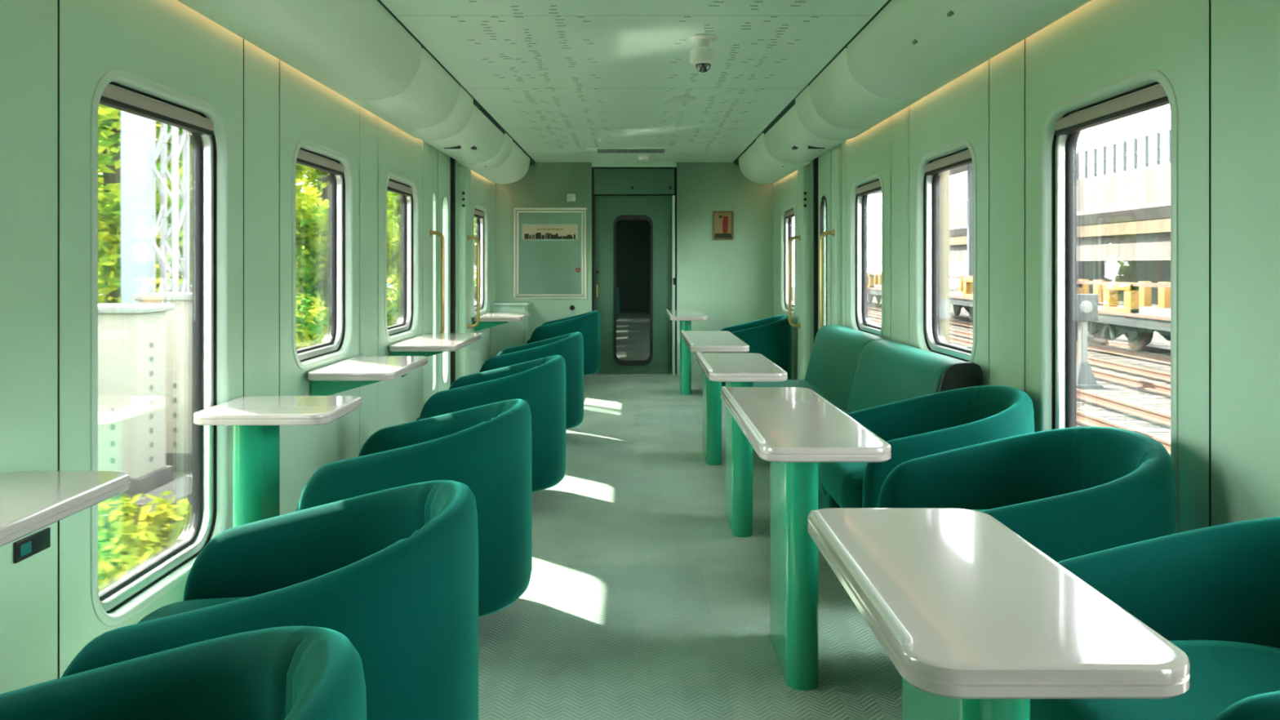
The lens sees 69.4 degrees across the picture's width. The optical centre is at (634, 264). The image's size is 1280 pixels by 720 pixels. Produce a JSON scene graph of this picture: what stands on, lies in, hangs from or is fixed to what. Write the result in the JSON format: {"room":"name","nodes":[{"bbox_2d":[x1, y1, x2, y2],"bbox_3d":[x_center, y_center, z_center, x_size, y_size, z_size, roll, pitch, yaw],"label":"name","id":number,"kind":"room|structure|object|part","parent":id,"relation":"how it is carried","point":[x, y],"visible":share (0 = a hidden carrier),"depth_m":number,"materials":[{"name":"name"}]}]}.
{"room":"train carriage","nodes":[
{"label":"train carriage","id":0,"kind":"room"},
{"bbox_2d":[0,0,495,693],"bbox_3d":[-1.468,0.485,3.375,0.095,3.300,12.150,0,0,0],"label":"wall","id":1,"kind":"structure","parent":0,"point":[55,55],"depth_m":2.58,"materials":[{"name":"green"}]},
{"bbox_2d":[13,527,50,563],"bbox_3d":[-1.415,0.659,2.175,0.010,0.048,0.124,0,0,0],"label":"socket plate","id":2,"kind":"object","parent":1,"relation":"attached to","point":[30,545],"visible":1,"depth_m":2.17,"materials":[{"name":"black plastic"}]},
{"bbox_2d":[0,471,130,546],"bbox_3d":[-1.253,0.797,1.685,0.294,0.675,0.770,0,0,0],"label":"table","id":3,"kind":"object","parent":1,"relation":"attached to","point":[31,501],"visible":1,"depth_m":1.86,"materials":[{"name":"white plastic"}]},
{"bbox_2d":[90,69,229,626],"bbox_3d":[-1.466,0.228,2.820,0.109,1.533,0.813,0,0,0],"label":"window","id":4,"kind":"structure","parent":1,"relation":"in","point":[160,155],"depth_m":2.86,"materials":[{"name":"grey"}]},
{"bbox_3d":[-1.497,0.228,2.820,0.006,1.377,0.657,0,0,0],"label":"pane","id":5,"kind":"part","parent":4,"relation":"part of","materials":[{"name":"clear glass"}]},
{"bbox_2d":[292,139,352,369],"bbox_3d":[-1.466,-0.043,4.240,0.109,0.993,0.813,0,0,0],"label":"window","id":6,"kind":"structure","parent":1,"relation":"in","point":[322,178],"depth_m":4.37,"materials":[{"name":"grey"}]},
{"bbox_3d":[-1.497,-0.043,4.240,0.006,0.837,0.657,0,0,0],"label":"pane","id":7,"kind":"part","parent":6,"relation":"part of","materials":[{"name":"clear glass"}]},
{"bbox_3d":[-1.465,-0.043,4.240,0.030,0.915,0.735,0,0,0],"label":"frame","id":8,"kind":"part","parent":6,"relation":"part of","materials":[{"name":"silver metal"}]},
{"bbox_2d":[307,355,427,395],"bbox_3d":[-1.220,0.522,4.295,0.380,0.125,0.730,0,0,0],"label":"table","id":9,"kind":"object","parent":1,"relation":"attached to","point":[353,372],"visible":0.98,"depth_m":4.03,"materials":[{"name":"white stone"}]},
{"bbox_3d":[-1.285,0.502,4.290,0.250,0.016,0.560,0,0,0],"label":"support rail","id":10,"kind":"part","parent":9,"relation":"part of","materials":[{"name":"teal metal"}]},
{"bbox_2d":[384,172,418,342],"bbox_3d":[-1.466,-0.043,5.660,0.109,0.993,0.813,0,0,0],"label":"window","id":11,"kind":"structure","parent":1,"relation":"in","point":[401,193],"depth_m":5.89,"materials":[{"name":"grey"}]},
{"bbox_3d":[-1.497,-0.043,5.660,0.006,0.837,0.657,0,0,0],"label":"pane","id":12,"kind":"part","parent":11,"relation":"part of","materials":[{"name":"clear glass"}]},
{"bbox_3d":[-1.465,-0.043,5.660,0.030,0.915,0.735,0,0,0],"label":"frame","id":13,"kind":"part","parent":11,"relation":"part of","materials":[{"name":"silver metal"}]},
{"bbox_2d":[389,333,482,356],"bbox_3d":[-1.215,0.522,5.750,0.390,0.125,1.000,0,0,0],"label":"table","id":14,"kind":"object","parent":1,"relation":"attached to","point":[427,344],"visible":0.97,"depth_m":5.41,"materials":[{"name":"white plastic"}]},
{"bbox_3d":[-1.285,0.502,5.745,0.250,0.016,0.830,0,0,0],"label":"support rail","id":15,"kind":"part","parent":14,"relation":"part of","materials":[{"name":"teal metal"}]},
{"bbox_2d":[429,229,444,333],"bbox_3d":[-1.371,0.140,6.440,0.098,0.771,0.048,0,0,0],"label":"grab bar","id":16,"kind":"object","parent":1,"relation":"attached to","point":[431,233],"visible":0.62,"depth_m":6.43,"materials":[{"name":"gold metal"}]},
{"bbox_2d":[432,146,471,395],"bbox_3d":[-1.440,0.130,7.111,0.160,2.010,1.178,0,0,0],"label":"door","id":17,"kind":"structure","parent":1,"relation":"in","point":[443,166],"depth_m":7.39,"materials":[{"name":"painted metal"},{"name":"glass"},{"name":"brass"}]},
{"bbox_3d":[-1.489,0.195,7.165,0.006,1.440,0.210,0,0,0],"label":"pane","id":18,"kind":"part","parent":17,"relation":"part of","materials":[{"name":"clear glass"}]},
{"bbox_3d":[-1.390,0.170,7.575,0.060,1.930,0.250,0,0,0],"label":"post","id":19,"kind":"part","parent":17,"relation":"part of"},
{"bbox_2d":[466,234,479,328],"bbox_3d":[-1.311,0.140,7.550,0.098,0.771,0.048,0,0,0],"label":"grab bar","id":20,"kind":"object","parent":1,"relation":"attached to","point":[475,238],"visible":1,"depth_m":7.54,"materials":[{"name":"gold metal"}]},
{"bbox_2d":[472,204,488,315],"bbox_3d":[-1.466,-0.043,8.520,0.109,0.993,0.813,0,0,0],"label":"window","id":21,"kind":"structure","parent":1,"relation":"in","point":[480,220],"depth_m":8.86,"materials":[{"name":"grey"}]},
{"bbox_3d":[-1.497,-0.043,8.520,0.006,0.837,0.657,0,0,0],"label":"pane","id":22,"kind":"part","parent":21,"relation":"part of","materials":[{"name":"clear glass"}]},
{"bbox_3d":[-1.465,-0.043,8.520,0.030,0.915,0.735,0,0,0],"label":"frame","id":23,"kind":"part","parent":21,"relation":"part of","materials":[{"name":"silver metal"}]},
{"bbox_2d":[473,311,531,331],"bbox_3d":[-1.205,0.522,8.530,0.410,0.125,0.980,0,0,0],"label":"table","id":24,"kind":"object","parent":1,"relation":"attached to","point":[491,319],"visible":0.96,"depth_m":8.14,"materials":[{"name":"white plastic"}]},
{"bbox_3d":[-1.285,0.502,8.525,0.250,0.016,0.810,0,0,0],"label":"support rail","id":25,"kind":"part","parent":24,"relation":"part of","materials":[{"name":"teal metal"}]},
{"bbox_2d":[380,0,888,162],"bbox_3d":[0.000,-1.070,3.425,2.010,0.051,12.250,0,0,0],"label":"ceiling","id":26,"kind":"structure","parent":0,"point":[544,70],"depth_m":4.76,"materials":[{"name":"green"}]},
{"bbox_2d":[177,0,535,184],"bbox_3d":[-1.196,-0.916,3.375,0.378,0.270,12.130,0,0,0],"label":"compartment","id":27,"kind":"object","parent":26,"relation":"attached to","point":[360,51],"visible":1,"depth_m":4.01,"materials":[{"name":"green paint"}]},
{"bbox_3d":[-1.048,-1.033,3.375,0.083,0.036,12.130,0,0,0],"label":"trim","id":28,"kind":"part","parent":27,"relation":"part of","materials":[{"name":"teal"}]},
{"bbox_2d":[586,147,675,153],"bbox_3d":[-0.030,-1.040,8.460,0.800,0.011,0.400,0,0,0],"label":"ceiling vent","id":29,"kind":"object","parent":26,"relation":"in","point":[590,150],"visible":1,"depth_m":8.41,"materials":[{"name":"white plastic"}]},
{"bbox_2d":[637,155,649,161],"bbox_3d":[0.090,-1.022,8.920,0.116,0.046,0.116,0,0,0],"label":"smoke detector","id":30,"kind":"object","parent":26,"relation":"attached to","point":[642,158],"visible":1,"depth_m":8.88,"materials":[{"name":"white plastic"}]},
{"bbox_2d":[671,95,697,102],"bbox_3d":[0.315,-1.036,5.800,0.156,0.018,0.156,0,0,0],"label":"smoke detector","id":31,"kind":"object","parent":26,"relation":"attached to","point":[685,98],"visible":1,"depth_m":5.76,"materials":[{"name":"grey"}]},
{"bbox_2d":[688,34,717,72],"bbox_3d":[0.317,-0.964,4.250,0.130,0.162,0.130,0,0,0],"label":"security camera","id":32,"kind":"object","parent":26,"relation":"attached to","point":[703,56],"visible":1,"depth_m":4.21,"materials":[{"name":"white plastic"}]},
{"bbox_3d":[0.317,-1.035,4.250,0.130,0.020,0.130,0,0,0],"label":"mount plate","id":33,"kind":"part","parent":32,"relation":"part of","materials":[{"name":"white plastic"}]},
{"bbox_2d":[733,0,1092,184],"bbox_3d":[1.196,-0.916,3.375,0.378,0.270,12.130,0,0,0],"label":"compartment","id":34,"kind":"object","parent":26,"relation":"attached to","point":[908,51],"visible":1,"depth_m":4.01,"materials":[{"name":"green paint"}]},
{"bbox_3d":[1.048,-1.033,3.375,0.083,0.036,12.130,0,0,0],"label":"trim","id":35,"kind":"part","parent":34,"relation":"part of","materials":[{"name":"teal"}]},
{"bbox_2d":[495,162,773,375],"bbox_3d":[0.000,-0.016,9.510,3.040,2.302,0.120,0,0,0],"label":"wall","id":36,"kind":"structure","parent":0,"point":[730,282],"depth_m":9.45,"materials":[{"name":"green paint"}]},
{"bbox_2d":[513,208,586,298],"bbox_3d":[-0.860,-0.115,9.435,0.748,0.932,0.030,0,0,0],"label":"upper cabinet","id":37,"kind":"object","parent":36,"relation":"attached to","point":[542,269],"visible":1,"depth_m":9.44,"materials":[{"name":"green"}]},
{"bbox_2d":[521,223,578,240],"bbox_3d":[-0.860,-0.330,9.439,0.584,0.170,0.010,0,0,0],"label":"name plate","id":38,"kind":"object","parent":37,"relation":"attached to","point":[530,232],"visible":1,"depth_m":9.44,"materials":[{"name":"beige paper"}]},
{"bbox_2d":[566,193,575,201],"bbox_3d":[-0.645,-0.685,9.441,0.090,0.080,0.018,0,0,0],"label":"wall switch","id":39,"kind":"object","parent":36,"relation":"attached to","point":[570,197],"visible":1,"depth_m":9.44,"materials":[{"name":"grey"}]},
{"bbox_2d":[569,305,574,310],"bbox_3d":[-0.635,0.440,9.444,0.052,0.052,0.012,0,0,0],"label":"socket","id":40,"kind":"object","parent":36,"relation":"attached to","point":[571,307],"visible":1,"depth_m":9.44,"materials":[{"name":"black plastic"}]},
{"bbox_2d":[591,168,676,375],"bbox_3d":[0.000,0.075,9.491,0.870,2.120,0.098,0,0,0],"label":"door","id":41,"kind":"structure","parent":36,"relation":"in","point":[633,237],"depth_m":9.49,"materials":[{"name":"green paint"}]},
{"bbox_3d":[-0.382,0.270,9.494,0.020,0.130,0.012,0,0,0],"label":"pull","id":42,"kind":"part","parent":41,"relation":"part of","materials":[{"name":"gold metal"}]},
{"bbox_3d":[-0.013,0.258,9.491,0.345,1.455,0.003,0,0,0],"label":"pane","id":43,"kind":"part","parent":41,"relation":"part of","materials":[{"name":"clear glass"}]},
{"bbox_3d":[0.000,1.129,9.495,0.870,0.012,0.090,0,0,0],"label":"sill","id":44,"kind":"part","parent":41,"relation":"part of","materials":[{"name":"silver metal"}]},
{"bbox_2d":[712,210,733,239],"bbox_3d":[0.905,-0.400,9.439,0.204,0.296,0.022,0,0,0],"label":"picture","id":45,"kind":"object","parent":36,"relation":"attached to","point":[722,223],"visible":1,"depth_m":9.44,"materials":[{"name":"beige"}]},
{"bbox_2d":[715,213,731,233],"bbox_3d":[0.905,-0.400,9.444,0.170,0.260,0.012,0,0,0],"label":"print","id":46,"kind":"object","parent":45,"relation":"attached to","point":[722,220],"depth_m":9.44,"materials":[{"name":"multicoloured"}]},
{"bbox_2d":[593,168,676,373],"bbox_3d":[0.000,-0.015,9.610,1.200,2.420,0.080,0,0,0],"label":"door frame","id":47,"kind":"structure","parent":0,"point":[675,194],"depth_m":9.57,"materials":[{"name":"green metal"}]},
{"bbox_2d":[478,375,901,719],"bbox_3d":[0.000,1.165,3.400,2.940,0.060,12.300,0,0,0],"label":"floor","id":48,"kind":"structure","parent":0,"point":[641,600],"depth_m":3.07,"materials":[{"name":"carpet"}]},
{"bbox_2d":[0,626,366,719],"bbox_3d":[-0.635,0.787,0.948,0.690,0.695,0.650,0,0,-6],"label":"barrel chair","id":49,"kind":"object","parent":48,"relation":"on","point":[282,673],"visible":1,"depth_m":1.19,"materials":[{"name":"teal fabric"}]},
{"bbox_2d":[61,480,478,719],"bbox_3d":[-0.645,0.787,1.748,0.690,0.695,0.650,0,0,-6],"label":"barrel chair","id":50,"kind":"object","parent":48,"relation":"on","point":[394,571],"visible":0.76,"depth_m":1.59,"materials":[{"name":"teal fabric"}]},
{"bbox_2d":[137,596,248,623],"bbox_3d":[-0.685,0.770,1.744,0.609,0.158,0.488,0,0,-6],"label":"seat cushion","id":51,"kind":"object","parent":50,"relation":"on","point":[189,603],"depth_m":1.88,"materials":[{"name":"teal fabric"}]},
{"bbox_2d":[193,395,361,527],"bbox_3d":[-1.160,0.797,3.045,0.430,0.675,0.410,0,0,0],"label":"table","id":52,"kind":"object","parent":48,"relation":"on","point":[255,421],"visible":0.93,"depth_m":2.94,"materials":[{"name":"white plastic"}]},
{"bbox_3d":[-1.235,0.812,3.025,0.094,0.645,0.220,0,0,0],"label":"post","id":53,"kind":"part","parent":52,"relation":"part of","materials":[{"name":"green plastic"}]},
{"bbox_2d":[295,399,532,617],"bbox_3d":[-0.675,0.787,2.950,0.690,0.695,0.650,0,0,0],"label":"barrel chair","id":54,"kind":"object","parent":48,"relation":"on","point":[487,448],"visible":0.53,"depth_m":2.71,"materials":[{"name":"teal fabric"}]},
{"bbox_2d":[416,355,565,491],"bbox_3d":[-0.675,0.787,4.450,0.690,0.695,0.650,0,0,0],"label":"barrel chair","id":55,"kind":"object","parent":48,"relation":"on","point":[540,382],"visible":0.57,"depth_m":4.21,"materials":[{"name":"teal fabric"}]},
{"bbox_2d":[489,302,532,357],"bbox_3d":[-1.232,0.756,9.269,0.373,0.757,0.358,0,0,0],"label":"base cabinet","id":56,"kind":"object","parent":48,"relation":"on","point":[511,334],"visible":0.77,"depth_m":9.12,"materials":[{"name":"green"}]},
{"bbox_2d":[479,331,583,429],"bbox_3d":[-0.675,0.787,6.020,0.690,0.695,0.650,0,0,0],"label":"barrel chair","id":57,"kind":"object","parent":48,"relation":"on","point":[570,346],"visible":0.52,"depth_m":5.80,"materials":[{"name":"teal fabric"}]},
{"bbox_2d":[526,310,599,374],"bbox_3d":[-0.675,0.787,8.900,0.690,0.695,0.650,0,0,0],"label":"barrel chair","id":58,"kind":"object","parent":48,"relation":"on","point":[587,323],"visible":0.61,"depth_m":8.64,"materials":[{"name":"teal fabric"}]},
{"bbox_2d":[666,309,707,395],"bbox_3d":[0.462,0.780,8.325,0.320,0.710,1.150,0,0,0],"label":"side table","id":59,"kind":"object","parent":48,"relation":"on","point":[685,317],"visible":1,"depth_m":8.07,"materials":[{"name":"white stone"}]},
{"bbox_3d":[0.455,0.800,8.240,0.088,0.670,0.360,0,0,0],"label":"post","id":60,"kind":"part","parent":59,"relation":"part of","materials":[{"name":"teal ceramic"}]},
{"bbox_2d":[680,329,749,465],"bbox_3d":[0.462,0.780,5.510,0.320,0.710,1.140,0,0,0],"label":"side table","id":61,"kind":"object","parent":48,"relation":"on","point":[701,341],"visible":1,"depth_m":5.24,"materials":[{"name":"white plastic"}]},
{"bbox_3d":[0.455,0.800,5.425,0.088,0.670,0.390,0,0,0],"label":"post","id":62,"kind":"part","parent":61,"relation":"part of","materials":[{"name":"green plastic"}]},
{"bbox_2d":[696,351,787,537],"bbox_3d":[0.462,0.780,4.130,0.320,0.710,0.860,0,0,0],"label":"side table","id":63,"kind":"object","parent":48,"relation":"on","point":[735,369],"visible":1,"depth_m":3.86,"materials":[{"name":"plastic"}]},
{"bbox_3d":[0.455,0.800,4.025,0.088,0.670,0.350,0,0,0],"label":"post","id":64,"kind":"part","parent":63,"relation":"part of","materials":[{"name":"green plastic"}]},
{"bbox_2d":[720,314,791,386],"bbox_3d":[1.030,0.787,8.120,0.690,0.695,0.650,0,0,0],"label":"barrel chair","id":65,"kind":"object","parent":48,"relation":"on","point":[771,337],"visible":0.41,"depth_m":7.83,"materials":[{"name":"teal fabric"}]},
{"bbox_2d":[720,386,891,690],"bbox_3d":[0.462,0.780,2.740,0.320,0.710,1.100,0,0,0],"label":"side table","id":66,"kind":"object","parent":48,"relation":"on","point":[795,429],"visible":1,"depth_m":2.48,"materials":[{"name":"white plastic"}]},
{"bbox_3d":[0.455,0.800,2.652,0.088,0.670,0.375,0,0,0],"label":"post","id":67,"kind":"part","parent":66,"relation":"part of","materials":[{"name":"green metal"}]},
{"bbox_2d":[752,324,982,509],"bbox_3d":[1.079,0.764,4.963,0.638,0.742,2.515,0,0,0],"label":"sofa","id":68,"kind":"object","parent":48,"relation":"on","point":[853,370],"visible":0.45,"depth_m":4.68,"materials":[{"name":"teal fabric"}]},
{"bbox_2d":[752,379,847,408],"bbox_3d":[0.970,0.858,5.596,0.420,0.175,1.248,0,0,0],"label":"seat cushion","id":69,"kind":"object","parent":68,"relation":"on","point":[809,384],"depth_m":5.84,"materials":[{"name":"teal fabric"}]},
{"bbox_2d":[818,408,852,496],"bbox_3d":[0.970,0.858,4.350,0.420,0.175,1.240,0,0,0],"label":"seat cushion","id":70,"kind":"object","parent":68,"relation":"on","point":[822,491],"depth_m":3.79,"materials":[{"name":"teal fabric"}]},
{"bbox_2d":[804,324,887,408],"bbox_3d":[1.267,0.608,5.596,0.262,0.415,1.248,0,0,0],"label":"cushion","id":71,"kind":"object","parent":68,"relation":"on","point":[837,349],"depth_m":5.46,"materials":[{"name":"teal fabric"}]},
{"bbox_2d":[848,339,964,412],"bbox_3d":[1.267,0.608,4.350,0.262,0.415,1.240,0,0,0],"label":"cushion","id":72,"kind":"object","parent":68,"relation":"on","point":[886,371],"depth_m":4.36,"materials":[{"name":"teal fabric"}]},
{"bbox_3d":[1.274,0.629,3.717,0.248,0.472,0.024,0,0,0],"label":"panel","id":73,"kind":"part","parent":68,"relation":"part of","materials":[{"name":"black"}]},
{"bbox_2d":[821,385,1034,507],"bbox_3d":[1.045,0.787,3.300,0.690,0.695,0.650,0,0,0],"label":"barrel chair","id":74,"kind":"object","parent":48,"relation":"on","point":[928,424],"visible":0.32,"depth_m":3.21,"materials":[{"name":"teal fabric"}]},
{"bbox_2d":[821,462,867,507],"bbox_3d":[1.004,0.770,3.300,0.609,0.158,0.488,0,0,0],"label":"seat cushion","id":75,"kind":"object","parent":74,"relation":"on","point":[843,481],"depth_m":3.15,"materials":[{"name":"teal fabric"}]},
{"bbox_2d":[807,507,1190,719],"bbox_3d":[0.462,0.780,1.327,0.320,0.710,0.665,0,0,0],"label":"side table","id":76,"kind":"object","parent":48,"relation":"on","point":[975,621],"visible":1,"depth_m":1.16,"materials":[{"name":"white plastic"}]},
{"bbox_3d":[0.455,0.800,1.295,0.088,0.670,0.330,0,0,0],"label":"post","id":77,"kind":"part","parent":76,"relation":"part of","materials":[{"name":"green metal"}]},
{"bbox_2d":[877,426,1174,562],"bbox_3d":[1.005,0.787,2.420,0.690,0.695,0.650,0,0,0],"label":"barrel chair","id":78,"kind":"object","parent":48,"relation":"on","point":[1072,492],"visible":0.34,"depth_m":2.51,"materials":[{"name":"teal fabric"}]},
{"bbox_2d":[1030,516,1279,719],"bbox_3d":[1.030,0.787,1.500,0.690,0.695,0.650,0,0,0],"label":"barrel chair","id":79,"kind":"object","parent":48,"relation":"on","point":[1213,592],"visible":0.63,"depth_m":1.74,"materials":[{"name":"teal fabric"}]},
{"bbox_2d":[1030,640,1279,719],"bbox_3d":[0.990,0.770,1.500,0.609,0.158,0.488,0,0,0],"label":"seat cushion","id":80,"kind":"object","parent":79,"relation":"on","point":[1223,673],"depth_m":1.52,"materials":[{"name":"teal fabric"}]},
{"bbox_2d":[773,0,1279,533],"bbox_3d":[1.468,0.485,3.375,0.095,3.300,12.150,0,0,0],"label":"wall","id":81,"kind":"structure","parent":0,"point":[1220,59],"depth_m":2.41,"materials":[{"name":"green"}]},
{"bbox_2d":[780,204,795,315],"bbox_3d":[1.466,-0.043,8.520,0.109,0.993,0.813,0,0,0],"label":"window","id":82,"kind":"structure","parent":81,"relation":"in","point":[788,220],"depth_m":8.85,"materials":[{"name":"grey"}]},
{"bbox_3d":[1.465,-0.043,8.520,0.030,0.915,0.735,0,0,0],"label":"frame","id":83,"kind":"part","parent":82,"relation":"part of","materials":[{"name":"silver metal"}]},
{"bbox_3d":[1.497,-0.043,8.520,0.006,0.837,0.657,0,0,0],"label":"pane","id":84,"kind":"part","parent":82,"relation":"part of","materials":[{"name":"clear glass"}]},
{"bbox_2d":[797,146,841,379],"bbox_3d":[1.440,0.130,7.010,0.160,2.010,1.380,0,0,0],"label":"door","id":85,"kind":"structure","parent":81,"relation":"in","point":[827,167],"depth_m":7.35,"materials":[{"name":"green metal"}]},
{"bbox_2d":[788,235,800,328],"bbox_3d":[1.311,0.140,7.580,0.098,0.771,0.048,0,0,0],"label":"grab bar","id":86,"kind":"object","parent":85,"relation":"attached to","point":[792,238],"visible":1,"depth_m":7.57,"materials":[{"name":"gold metal"}]},
{"bbox_3d":[1.390,0.170,7.575,0.060,1.930,0.250,0,0,0],"label":"post","id":87,"kind":"part","parent":85,"relation":"part of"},
{"bbox_3d":[1.489,0.195,7.165,0.006,1.440,0.210,0,0,0],"label":"pane","id":88,"kind":"part","parent":85,"relation":"part of","materials":[{"name":"clear glass"}]},
{"bbox_2d":[819,229,834,328],"bbox_3d":[1.336,0.140,6.420,0.098,0.771,0.048,0,0,0],"label":"grab bar","id":89,"kind":"object","parent":85,"relation":"attached to","point":[824,233],"visible":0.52,"depth_m":6.41,"materials":[{"name":"gold metal"}]},
{"bbox_3d":[1.403,0.170,6.410,0.035,1.930,0.180,0,0,0],"label":"post","id":90,"kind":"part","parent":85,"relation":"part of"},
{"bbox_2d":[849,172,884,337],"bbox_3d":[1.466,-0.043,5.660,0.109,0.993,0.813,0,0,0],"label":"window","id":91,"kind":"structure","parent":81,"relation":"in","point":[867,193],"depth_m":5.92,"materials":[{"name":"grey"}]},
{"bbox_3d":[1.465,-0.043,5.660,0.030,0.915,0.735,0,0,0],"label":"frame","id":92,"kind":"part","parent":91,"relation":"part of","materials":[{"name":"silver metal"}]},
{"bbox_3d":[1.497,-0.043,5.660,0.006,0.837,0.657,0,0,0],"label":"pane","id":93,"kind":"part","parent":91,"relation":"part of","materials":[{"name":"clear glass"}]},
{"bbox_2d":[915,139,977,362],"bbox_3d":[1.466,-0.043,4.240,0.109,0.993,0.813,0,0,0],"label":"window","id":94,"kind":"structure","parent":81,"relation":"in","point":[946,178],"depth_m":4.40,"materials":[{"name":"grey"}]},
{"bbox_3d":[1.497,-0.043,4.240,0.006,0.837,0.657,0,0,0],"label":"pane","id":95,"kind":"part","parent":94,"relation":"part of","materials":[{"name":"clear glass"}]},
{"bbox_2d":[1040,69,1177,533],"bbox_3d":[1.466,0.228,2.820,0.109,1.533,0.813,0,0,0],"label":"window","id":96,"kind":"structure","parent":81,"relation":"in","point":[1108,153],"depth_m":2.89,"materials":[{"name":"grey"}]},
{"bbox_3d":[1.465,0.228,2.820,0.030,1.455,0.735,0,0,0],"label":"frame","id":97,"kind":"part","parent":96,"relation":"part of","materials":[{"name":"silver metal"}]},
{"bbox_3d":[1.497,0.228,2.820,0.006,1.377,0.657,0,0,0],"label":"pane","id":98,"kind":"part","parent":96,"relation":"part of","materials":[{"name":"clear glass"}]}
]}

